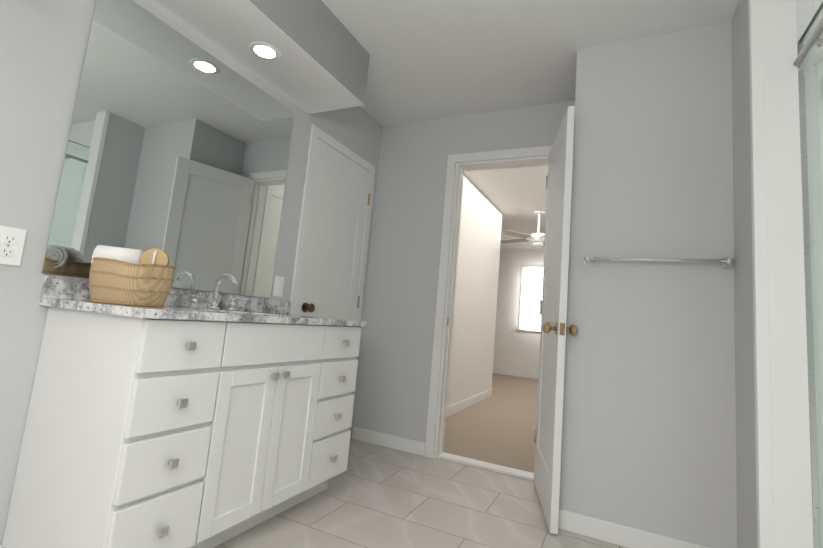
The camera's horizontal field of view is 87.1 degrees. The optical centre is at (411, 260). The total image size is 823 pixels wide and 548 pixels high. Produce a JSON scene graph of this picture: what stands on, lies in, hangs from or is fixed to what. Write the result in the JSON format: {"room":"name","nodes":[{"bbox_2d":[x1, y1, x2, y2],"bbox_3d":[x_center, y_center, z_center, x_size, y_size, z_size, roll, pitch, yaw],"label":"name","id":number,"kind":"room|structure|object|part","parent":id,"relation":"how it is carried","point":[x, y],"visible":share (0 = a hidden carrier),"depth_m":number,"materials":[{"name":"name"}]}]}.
{"room":"bathroom","nodes":[
{"label":"bathroom","id":0,"kind":"room"},
{"bbox_2d":[0,0,381,544],"bbox_3d":[-1.355,-0.240,1.406,0.120,2.440,4.702,1,-8,26],"label":"wall","id":1,"kind":"structure","parent":0,"point":[43,44],"depth_m":1.46,"materials":[{"name":"grey paint"}]},
{"bbox_2d":[0,225,26,265],"bbox_3d":[-1.295,-0.048,1.389,0.009,0.120,0.080,1,-8,26],"label":"electrical outlet","id":2,"kind":"object","parent":1,"relation":"attached to","point":[12,240],"visible":1,"depth_m":1.40,"materials":[{"name":"white plastic"}]},
{"bbox_2d":[41,0,293,297],"bbox_3d":[-0.979,-0.421,2.024,0.006,1.107,1.077,1,-8,26],"label":"mirror","id":3,"kind":"object","parent":1,"relation":"attached to","point":[177,148],"visible":1,"depth_m":1.88,"materials":[{"name":"silver metal"}]},
{"bbox_2d":[273,276,283,296],"bbox_3d":[-0.761,0.148,2.491,0.013,0.114,0.070,1,-8,26],"label":"switch plate","id":4,"kind":"object","parent":1,"relation":"attached to","point":[278,286],"visible":1,"depth_m":2.48,"materials":[{"name":"white plastic"}]},
{"bbox_2d":[289,124,375,429],"bbox_3d":[-0.545,0.223,2.937,0.016,2.067,0.779,1,-8,26],"label":"door frame","id":5,"kind":"structure","parent":1,"relation":"attached to","point":[317,133],"depth_m":2.73,"materials":[{"name":"white wood"}]},
{"bbox_2d":[297,139,369,319],"bbox_3d":[-0.548,0.249,2.934,0.010,1.990,0.649,1,-8,26],"label":"closet door","id":6,"kind":"structure","parent":1,"relation":"in","point":[333,250],"depth_m":2.95,"materials":[{"name":"white wood"}]},
{"bbox_2d":[302,303,314,311],"bbox_3d":[-0.631,0.290,2.675,0.070,0.060,0.059,1,-8,26],"label":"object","id":7,"kind":"structure","parent":6,"relation":"attached to","point":[306,307],"depth_m":2.66,"materials":[{"name":"brown metal"}]},
{"bbox_2d":[357,193,370,307],"bbox_3d":[-0.394,0.313,3.226,0.010,1.680,0.026,1,-8,26],"label":"closet door hinges","id":8,"kind":"object","parent":1,"relation":"attached to","point":[358,301],"visible":0.71,"depth_m":3.24,"materials":[{"name":"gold metal"}]},
{"bbox_2d":[214,438,626,547],"bbox_3d":[0.050,1.049,0.502,3.490,0.100,4.702,1,-8,26],"label":"floor","id":9,"kind":"structure","parent":0,"point":[374,496],"depth_m":2.07,"materials":[{"name":"tile"}]},
{"bbox_2d":[2,273,365,547],"bbox_3d":[-0.779,0.574,1.847,0.559,1.047,1.221,1,-8,26],"label":"bathroom vanity","id":10,"kind":"object","parent":9,"relation":"on","point":[186,419],"visible":1,"depth_m":1.41,"materials":[{"name":"white wood"}]},
{"bbox_2d":[39,275,365,326],"bbox_3d":[-0.749,0.201,1.898,0.553,0.102,1.221,1,-8,26],"label":"countertop","id":11,"kind":"structure","parent":10,"relation":"on","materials":[{"name":"stone"}]},
{"bbox_2d":[88,245,175,306],"bbox_3d":[-0.980,0.051,1.521,0.245,0.204,0.218,1,-8,26],"label":"basket","id":12,"kind":"object","parent":11,"relation":"on","point":[126,276],"visible":1,"depth_m":1.44,"materials":[{"name":"brown wood"}]},
{"bbox_2d":[91,245,143,275],"bbox_3d":[-1.027,-0.001,1.521,0.157,0.092,0.161,1,-8,26],"label":"towel","id":13,"kind":"object","parent":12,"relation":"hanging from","point":[102,261],"depth_m":1.47,"materials":[{"name":"white fabric"}]},
{"bbox_2d":[187,273,249,311],"bbox_3d":[-0.859,0.141,1.984,0.154,0.170,0.278,1,-8,26],"label":"faucet","id":14,"kind":"object","parent":11,"relation":"on","point":[194,301],"depth_m":1.99,"materials":[{"name":"silver metal"}]},
{"bbox_2d":[793,2,822,547],"bbox_3d":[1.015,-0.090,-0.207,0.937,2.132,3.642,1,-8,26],"label":"shower enclosure","id":15,"kind":"object","parent":9,"relation":"on","point":[815,38],"visible":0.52,"depth_m":1.55,"materials":[{"name":"clear glass"}]},
{"bbox_2d":[351,100,574,472],"bbox_3d":[0.372,0.133,3.082,1.533,2.440,0.120,1,-8,26],"label":"wall","id":16,"kind":"structure","parent":0,"point":[394,369],"depth_m":3.20,"materials":[{"name":"grey paint"}]},
{"bbox_2d":[352,427,424,455],"bbox_3d":[-0.171,1.276,3.069,0.587,0.085,0.014,1,-8,26],"label":"baseboard","id":17,"kind":"structure","parent":16,"relation":"attached to","point":[390,441],"depth_m":3.05,"materials":[{"name":"white wood"}]},
{"bbox_2d":[424,145,552,480],"bbox_3d":[0.575,0.291,2.962,0.804,2.132,0.162,1,-8,26],"label":"door frame","id":18,"kind":"structure","parent":16,"relation":"attached to","point":[441,413],"depth_m":2.97,"materials":[{"name":"white wood"}]},
{"bbox_2d":[534,106,574,533],"bbox_3d":[0.777,0.267,2.420,0.054,2.048,0.685,4,-8,10],"label":"bathroom door","id":19,"kind":"structure","parent":18,"relation":"attached to","point":[547,462],"depth_m":2.23,"materials":[{"name":"white wood"}]},
{"bbox_3d":[0.822,0.272,2.740,0.020,1.690,0.040,1,-8,26],"label":"bathroom door hinges","id":20,"kind":"part","parent":19,"relation":"part of","materials":[{"name":"white wood"}]},
{"bbox_2d":[543,322,577,335],"bbox_3d":[0.727,0.334,2.123,0.162,0.060,0.112,1,-8,26],"label":"door knob","id":21,"kind":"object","parent":19,"relation":"attached to","point":[572,329],"depth_m":2.12,"materials":[{"name":"gold metal"}]},
{"bbox_2d":[443,373,537,472],"bbox_3d":[1.501,1.835,5.521,7.500,0.112,5.718,1,-8,26],"label":"floor","id":22,"kind":"structure","parent":0,"point":[498,426],"depth_m":3.89,"materials":[{"name":"beige carpet"}]},
{"bbox_2d":[447,174,543,406],"bbox_3d":[0.506,0.146,3.088,1.170,2.440,0.010,1,-8,26],"label":"wall","id":23,"kind":"structure","parent":0,"point":[487,336],"depth_m":3.02,"materials":[{"name":"white paint"}]},
{"bbox_2d":[517,266,543,331],"bbox_3d":[2.436,0.718,8.119,0.820,1.220,0.040,1,-8,26],"label":"bedroom window","id":24,"kind":"structure","parent":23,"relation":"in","point":[531,295],"depth_m":8.21,"materials":[{"name":"white glass"}]},
{"bbox_2d":[322,0,738,248],"bbox_3d":[0.712,-1.043,3.762,7.500,0.120,10.420,1,-8,26],"label":"ceiling","id":25,"kind":"structure","parent":0,"point":[432,59],"depth_m":2.45,"materials":[{"name":"white paint"}]},
{"bbox_2d":[150,0,369,113],"bbox_3d":[-0.697,-1.162,2.114,0.405,0.319,1.182,1,-8,26],"label":"ceiling soffit","id":26,"kind":"structure","parent":25,"relation":"attached to","point":[321,64],"depth_m":2.13,"materials":[{"name":"paint"}]},
{"bbox_2d":[249,42,280,59],"bbox_3d":[-0.704,-1.003,2.078,0.146,0.004,0.146,1,-8,26],"label":"recessed light","id":27,"kind":"object","parent":26,"relation":"attached to","point":[264,50],"visible":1,"depth_m":2.07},
{"bbox_2d":[501,209,544,247],"bbox_3d":[1.653,-0.404,5.608,1.078,0.496,1.031,1,-8,26],"label":"ceiling fan","id":28,"kind":"object","parent":25,"relation":"hanging from","point":[538,239],"visible":0.85,"depth_m":5.52,"materials":[{"name":"white metal"}]},
{"bbox_2d":[559,22,736,547],"bbox_3d":[1.768,0.125,2.100,1.837,2.440,0.671,1,-8,26],"label":"wall","id":29,"kind":"structure","parent":0,"point":[649,426],"depth_m":2.04,"materials":[{"name":"grey paint"}]},
{"bbox_2d":[558,509,708,547],"bbox_3d":[0.997,1.223,1.896,0.702,0.085,0.014,1,-8,26],"label":"baseboard","id":30,"kind":"structure","parent":29,"relation":"attached to","point":[608,531],"depth_m":1.93,"materials":[{"name":"white wood"}]},
{"bbox_2d":[583,255,733,268],"bbox_3d":[1.126,-0.001,2.012,0.622,0.052,0.075,1,-8,26],"label":"towel bar","id":31,"kind":"object","parent":29,"relation":"attached to","point":[724,262],"visible":1,"depth_m":1.97,"materials":[{"name":"silver metal"}]},
{"bbox_2d":[731,0,822,547],"bbox_3d":[1.861,0.054,1.499,1.148,2.440,0.341,1,-8,26],"label":"wall","id":32,"kind":"structure","parent":0,"point":[786,23],"depth_m":1.61,"materials":[{"name":"paint"}]},
{"bbox_2d":[748,0,774,547],"bbox_3d":[1.292,0.018,1.603,0.040,2.439,0.034,1,-8,26],"label":"trim","id":33,"kind":"structure","parent":32,"relation":"attached to","point":[764,454],"depth_m":1.58,"materials":[{"name":"white wood"}]}
]}

